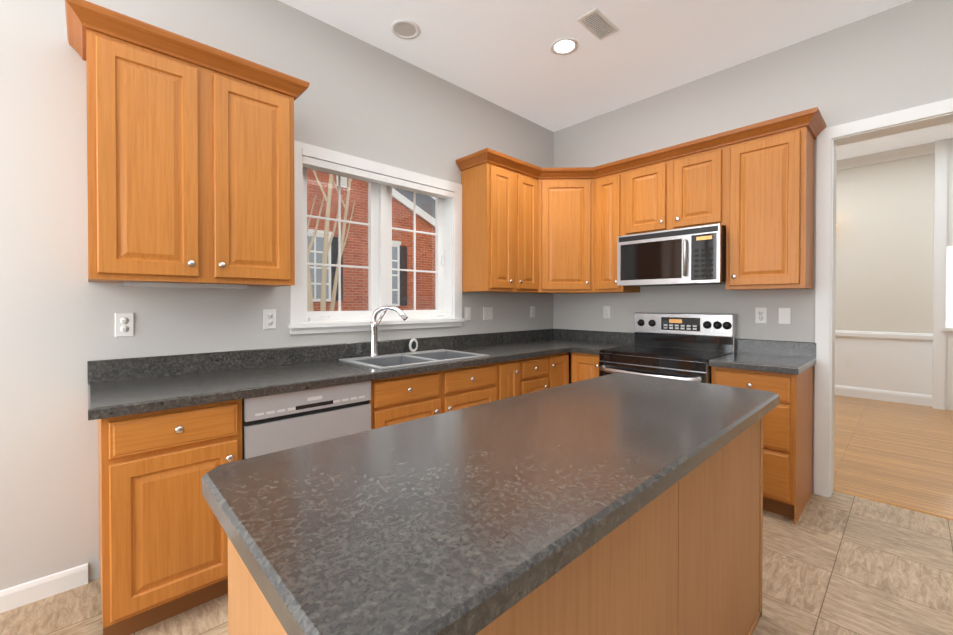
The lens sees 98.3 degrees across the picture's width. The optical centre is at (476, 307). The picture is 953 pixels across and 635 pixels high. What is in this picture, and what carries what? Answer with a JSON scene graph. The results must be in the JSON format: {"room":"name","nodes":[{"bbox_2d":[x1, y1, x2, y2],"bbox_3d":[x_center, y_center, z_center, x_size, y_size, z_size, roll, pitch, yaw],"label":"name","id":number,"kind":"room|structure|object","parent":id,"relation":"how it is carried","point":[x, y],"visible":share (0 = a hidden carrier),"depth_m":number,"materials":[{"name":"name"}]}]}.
{"room":"kitchen","nodes":[
{"label":"kitchen","id":0,"kind":"room"},
{"bbox_2d":[0,0,553,589],"bbox_3d":[-1.281,-0.281,2.460,5.920,3.070,0.160,-1,1,-43],"label":"wall","id":1,"kind":"structure","parent":0,"point":[356,98],"depth_m":1.89,"materials":[{"name":"grey paint"}]},
{"bbox_2d":[0,563,87,612],"bbox_3d":[-2.515,1.222,1.186,2.034,0.088,0.014,-1,1,-43],"label":"baseboard","id":2,"kind":"structure","parent":1,"relation":"attached to","point":[16,596],"depth_m":1.78,"materials":[{"name":"white wood"}]},
{"bbox_2d":[115,313,133,336],"bbox_3d":[-1.681,0.083,1.968,0.070,0.114,0.008,-1,1,-43],"label":"electrical outlet","id":3,"kind":"object","parent":1,"relation":"attached to","point":[124,324],"visible":1,"depth_m":1.97,"materials":[{"name":"white plastic"}]},
{"bbox_2d":[65,0,309,288],"bbox_3d":[-1.354,-0.647,2.021,0.927,1.103,0.368,-1,1,-43],"label":"upper cabinet","id":4,"kind":"object","parent":1,"relation":"attached to","point":[190,163],"visible":1,"depth_m":1.86,"materials":[{"name":"brown wood"}]},
{"bbox_2d":[263,309,275,328],"bbox_3d":[-1.210,0.069,2.413,0.070,0.114,0.008,-1,1,-43],"label":"electrical outlet","id":5,"kind":"object","parent":1,"relation":"attached to","point":[269,318],"visible":1,"depth_m":2.41,"materials":[{"name":"white plastic"}]},
{"bbox_2d":[289,140,464,333],"bbox_3d":[-0.670,-0.427,3.004,1.388,1.172,0.196,-1,1,-43],"label":"window","id":6,"kind":"structure","parent":1,"relation":"in","point":[382,180],"depth_m":3.00,"materials":[{"name":"white wood"}]},
{"bbox_2d":[464,307,470,320],"bbox_3d":[-0.073,0.054,3.487,0.070,0.114,0.010,-1,1,-43],"label":"light switch","id":7,"kind":"object","parent":1,"relation":"attached to","point":[467,313],"visible":0.98,"depth_m":3.48,"materials":[{"name":"white plastic"}]},
{"bbox_2d":[483,307,492,319],"bbox_3d":[0.104,0.053,3.654,0.116,0.114,0.010,-1,1,-43],"label":"light switch","id":8,"kind":"object","parent":1,"relation":"attached to","point":[487,313],"visible":1,"depth_m":3.65,"materials":[{"name":"white plastic"}]},
{"bbox_2d":[460,148,539,293],"bbox_3d":[0.219,-0.672,3.529,0.635,1.080,0.338,-1,1,-43],"label":"upper cabinet","id":9,"kind":"object","parent":1,"relation":"attached to","point":[528,228],"depth_m":3.35,"materials":[{"name":"brown wood"}]},
{"bbox_2d":[530,306,534,317],"bbox_3d":[0.559,0.044,4.085,0.070,0.114,0.008,-1,1,-43],"label":"electrical outlet","id":10,"kind":"object","parent":1,"relation":"attached to","point":[532,311],"visible":1,"depth_m":4.08,"materials":[{"name":"white plastic"}]},
{"bbox_2d":[0,491,952,634],"bbox_3d":[0.562,1.302,0.528,5.925,0.060,5.520,-1,1,-43],"label":"floor","id":11,"kind":"structure","parent":0,"point":[837,563],"depth_m":1.86,"materials":[{"name":"beige tile"}]},
{"bbox_2d":[98,399,241,634],"bbox_3d":[-1.373,0.823,1.838,0.451,0.872,0.628,-1,1,-43],"label":"base cabinet","id":12,"kind":"object","parent":11,"relation":"on","point":[163,545],"depth_m":1.59,"materials":[{"name":"brown wood"}]},
{"bbox_2d":[242,381,370,459],"bbox_3d":[-0.978,0.821,2.193,0.602,0.871,0.598,-1,1,-43],"label":"dishwasher","id":13,"kind":"object","parent":11,"relation":"on","point":[272,423],"visible":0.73,"depth_m":1.94,"materials":[{"name":"silver metal"}]},
{"bbox_2d":[369,380,377,429],"bbox_3d":[-0.987,0.820,2.203,0.646,0.872,0.628,-1,1,-43],"label":"base cabinet","id":14,"kind":"object","parent":11,"relation":"on","point":[374,383],"depth_m":2.21,"materials":[{"name":"brown wood"}]},
{"bbox_2d":[378,361,505,427],"bbox_3d":[-0.405,0.814,2.753,0.993,0.872,0.628,-1,1,-43],"label":"base cabinet","id":15,"kind":"object","parent":11,"relation":"on","point":[401,399],"depth_m":2.50,"materials":[{"name":"brown wood"}]},
{"bbox_2d":[87,329,634,420],"bbox_3d":[-0.171,0.307,2.774,3.558,0.140,0.913,-1,1,-43],"label":"countertop","id":16,"kind":"structure","parent":15,"relation":"on","point":[124,386],"depth_m":2.18,"materials":[{"name":"stone"}]},
{"bbox_2d":[369,305,407,356],"bbox_3d":[-0.588,0.157,2.744,0.176,0.345,0.240,-1,1,-43],"label":"faucet","id":17,"kind":"object","parent":16,"relation":"on","point":[374,323],"visible":1,"depth_m":2.75,"materials":[{"name":"silver metal"}]},
{"bbox_2d":[339,349,489,368],"bbox_3d":[-0.396,0.418,2.745,0.850,0.176,0.520,-1,1,-43],"label":"sink","id":18,"kind":"object","parent":16,"relation":"in","point":[386,361],"visible":0.46,"depth_m":2.78,"materials":[{"name":"silver metal"}]},
{"bbox_2d":[409,338,417,351],"bbox_3d":[-0.462,0.277,3.025,0.010,0.099,0.100,0,1,27],"label":"stopper","id":19,"kind":"object","parent":18,"relation":"on","point":[413,344],"visible":1,"depth_m":3.02,"materials":[{"name":"white plastic"}]},
{"bbox_2d":[228,417,762,634],"bbox_3d":[0.308,0.829,1.306,1.788,0.871,0.631,-1,1,-43],"label":"kitchen island","id":20,"kind":"object","parent":11,"relation":"on","point":[683,556],"visible":0.25,"depth_m":1.04,"materials":[{"name":"brown wood"}]},
{"bbox_2d":[202,373,779,634],"bbox_3d":[0.317,0.371,1.292,1.880,0.042,0.710,-1,1,-43],"label":"island countertop","id":21,"kind":"structure","parent":20,"relation":"on","point":[474,520],"depth_m":0.78,"materials":[{"name":"stone"}]},
{"bbox_2d":[506,359,525,397],"bbox_3d":[0.025,0.811,3.160,0.263,0.872,0.628,-1,1,-43],"label":"base cabinet","id":22,"kind":"object","parent":11,"relation":"on","point":[515,369],"depth_m":2.98,"materials":[{"name":"brown wood"}]},
{"bbox_2d":[526,355,553,393],"bbox_3d":[0.248,0.809,3.370,0.350,0.872,0.628,-1,1,-43],"label":"base cabinet","id":23,"kind":"object","parent":11,"relation":"on","point":[539,370],"depth_m":3.18,"materials":[{"name":"brown wood"}]},
{"bbox_2d":[554,353,568,386],"bbox_3d":[0.482,0.807,3.592,0.295,0.872,0.628,-1,1,-43],"label":"base cabinet","id":24,"kind":"object","parent":11,"relation":"on","point":[561,361],"depth_m":3.38,"materials":[{"name":"brown wood"}]},
{"bbox_2d":[571,352,598,382],"bbox_3d":[1.099,0.807,3.568,0.628,0.873,0.309,-1,1,-43],"label":"base cabinet","id":25,"kind":"object","parent":11,"relation":"on","point":[584,366],"visible":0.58,"depth_m":3.36,"materials":[{"name":"brown wood"}]},
{"bbox_2d":[599,312,736,383],"bbox_3d":[1.422,0.649,3.123,0.748,1.198,0.762,-1,1,-43],"label":"range","id":26,"kind":"object","parent":11,"relation":"on","point":[684,346],"visible":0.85,"depth_m":3.12,"materials":[{"name":"silver metal"}]},
{"bbox_2d":[711,366,813,524],"bbox_3d":[1.892,0.815,2.729,0.628,0.873,0.444,-1,1,-43],"label":"base cabinet","id":27,"kind":"object","parent":11,"relation":"on","point":[788,456],"visible":0.4,"depth_m":2.45,"materials":[{"name":"brown wood"}]},
{"bbox_2d":[709,338,815,374],"bbox_3d":[1.891,0.307,2.714,0.643,0.140,0.463,-1,1,-43],"label":"countertop","id":28,"kind":"structure","parent":27,"relation":"on","point":[789,357],"depth_m":2.77,"materials":[{"name":"stone"}]},
{"bbox_2d":[833,487,952,519],"bbox_3d":[2.977,1.251,2.285,0.060,0.008,1.535,-1,1,-43],"label":"threshold","id":29,"kind":"object","parent":11,"relation":"on","point":[941,515],"depth_m":2.62,"materials":[{"name":"brown wood"}]},
{"bbox_2d":[279,0,911,131],"bbox_3d":[0.560,-1.838,0.498,5.920,0.080,5.520,-1,1,-43],"label":"ceiling","id":30,"kind":"structure","parent":0,"point":[499,53],"depth_m":2.80,"materials":[{"name":"white paint"}]},
{"bbox_2d":[391,19,419,38],"bbox_3d":[-0.464,-1.814,2.695,0.190,0.008,0.190,-1,1,-43],"label":"recessed light","id":31,"kind":"object","parent":30,"relation":"in","point":[404,29],"visible":1,"depth_m":2.69,"materials":[{"name":"white"}]},
{"bbox_2d":[551,38,577,54],"bbox_3d":[0.613,-1.816,2.873,0.190,0.008,0.190,-1,1,-43],"label":"recessed light","id":32,"kind":"object","parent":30,"relation":"in","point":[564,46],"visible":1,"depth_m":2.87,"materials":[{"name":"white"}]},
{"bbox_2d":[576,8,618,39],"bbox_3d":[0.783,-1.814,2.649,0.290,0.007,0.140,-1,1,-43],"label":"ceiling vent","id":33,"kind":"object","parent":30,"relation":"in","point":[597,23],"visible":1,"depth_m":2.64,"materials":[{"name":"white metal"}]},
{"bbox_2d":[553,0,952,491],"bbox_3d":[2.708,-0.371,2.432,0.160,3.250,5.360,-1,1,-43],"label":"wall","id":34,"kind":"structure","parent":0,"point":[896,58],"depth_m":2.95,"materials":[{"name":"grey paint"}]},
{"bbox_2d":[540,167,591,293],"bbox_3d":[0.795,-0.675,3.857,0.653,1.080,0.653,-1,1,-43],"label":"upper cabinet","id":35,"kind":"object","parent":34,"relation":"attached to","point":[565,193],"depth_m":3.62,"materials":[{"name":"brown wood"}]},
{"bbox_2d":[603,306,609,317],"bbox_3d":[1.226,0.046,3.879,0.008,0.114,0.070,-1,1,-43],"label":"electrical outlet","id":36,"kind":"object","parent":34,"relation":"attached to","point":[606,311],"visible":1,"depth_m":3.88,"materials":[{"name":"white plastic"}]},
{"bbox_2d":[592,159,639,292],"bbox_3d":[1.229,-0.673,3.628,0.338,1.080,0.277,-1,1,-43],"label":"upper cabinet","id":37,"kind":"object","parent":34,"relation":"attached to","point":[607,179],"depth_m":3.52,"materials":[{"name":"brown wood"}]},
{"bbox_2d":[624,131,727,235],"bbox_3d":[1.585,-0.895,3.249,0.338,0.629,0.758,-1,1,-43],"label":"upper cabinet","id":38,"kind":"object","parent":34,"relation":"attached to","point":[683,185],"depth_m":3.09,"materials":[{"name":"brown wood"}]},
{"bbox_2d":[617,223,725,286],"bbox_3d":[1.540,-0.375,3.211,0.458,0.400,0.748,-1,1,-43],"label":"microwave","id":39,"kind":"object","parent":38,"relation":"attached to","point":[696,255],"visible":1,"depth_m":3.03,"materials":[{"name":"silver metal"}]},
{"bbox_2d":[755,308,766,323],"bbox_3d":[2.065,0.059,2.992,0.008,0.114,0.070,-1,1,-43],"label":"electrical outlet","id":40,"kind":"object","parent":34,"relation":"attached to","point":[760,315],"visible":1,"depth_m":2.99,"materials":[{"name":"white plastic"}]},
{"bbox_2d":[726,109,815,289],"bbox_3d":[1.996,-0.665,2.816,0.338,1.080,0.440,-1,1,-43],"label":"upper cabinet","id":41,"kind":"object","parent":34,"relation":"attached to","point":[770,229],"depth_m":2.68,"materials":[{"name":"brown wood"}]},
{"bbox_2d":[778,308,790,323],"bbox_3d":[2.159,0.060,2.890,0.010,0.114,0.070,-1,1,-43],"label":"light switch","id":42,"kind":"object","parent":34,"relation":"attached to","point":[784,315],"visible":1,"depth_m":2.89,"materials":[{"name":"white plastic"}]},
{"bbox_2d":[814,98,952,496],"bbox_3d":[2.910,0.040,2.211,0.183,2.432,1.679,-1,1,-43],"label":"door frame","id":43,"kind":"structure","parent":34,"relation":"attached to","point":[830,139],"depth_m":2.72,"materials":[{"name":"white wood"}]},
{"bbox_2d":[834,395,952,515],"bbox_3d":[4.184,1.270,3.953,4.045,0.060,5.520,-1,1,-43],"label":"floor","id":44,"kind":"structure","parent":0,"point":[901,453],"depth_m":3.53,"materials":[{"name":"brown wood"}]},
{"bbox_2d":[835,153,952,333],"bbox_3d":[5.596,-0.397,5.272,0.160,3.250,5.520,-1,1,-43],"label":"wall","id":45,"kind":"structure","parent":0,"point":[884,244],"depth_m":5.39,"materials":[{"name":"beige paint"}]},
{"bbox_2d":[835,142,934,406],"bbox_3d":[4.668,-0.404,6.070,0.090,3.248,2.763,-1,1,-43],"label":"trim","id":46,"kind":"structure","parent":45,"relation":"attached to","point":[897,367],"depth_m":5.39,"materials":[{"name":"white wood"}]},
{"bbox_2d":[932,138,952,409],"bbox_3d":[6.363,-0.387,4.233,0.150,3.249,2.235,-1,1,-43],"label":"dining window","id":47,"kind":"structure","parent":45,"relation":"in","point":[942,384],"depth_m":4.96,"materials":[{"name":"white"}]},
{"bbox_2d":[837,122,952,159],"bbox_3d":[4.182,-2.050,3.921,4.050,0.080,5.520,-1,1,-43],"label":"ceiling","id":48,"kind":"structure","parent":0,"point":[907,139],"depth_m":5.02,"materials":[{"name":"white paint"}]},
{"label":"outside","id":49,"kind":"structure","parent":0,"visible":0},
{"bbox_3d":[0.867,1.718,10.104,24.000,0.050,7.690,-1,1,-43],"label":"ground","id":50,"kind":"structure","parent":49,"visible":0},
{"bbox_2d":[307,170,354,310],"bbox_3d":[-2.918,-1.024,7.889,1.917,5.470,0.567,-1,1,-43],"label":"tree","id":51,"kind":"object","parent":50,"relation":"on","point":[324,273],"depth_m":7.71,"materials":[{"name":"beige plant"}]},
{"bbox_2d":[307,169,434,310],"bbox_3d":[-4.296,-2.820,10.429,17.000,9.000,0.122,-1,1,-43],"label":"building","id":52,"kind":"structure","parent":50,"relation":"on","point":[358,197],"depth_m":11.55,"materials":[{"name":"brick"}]}
]}

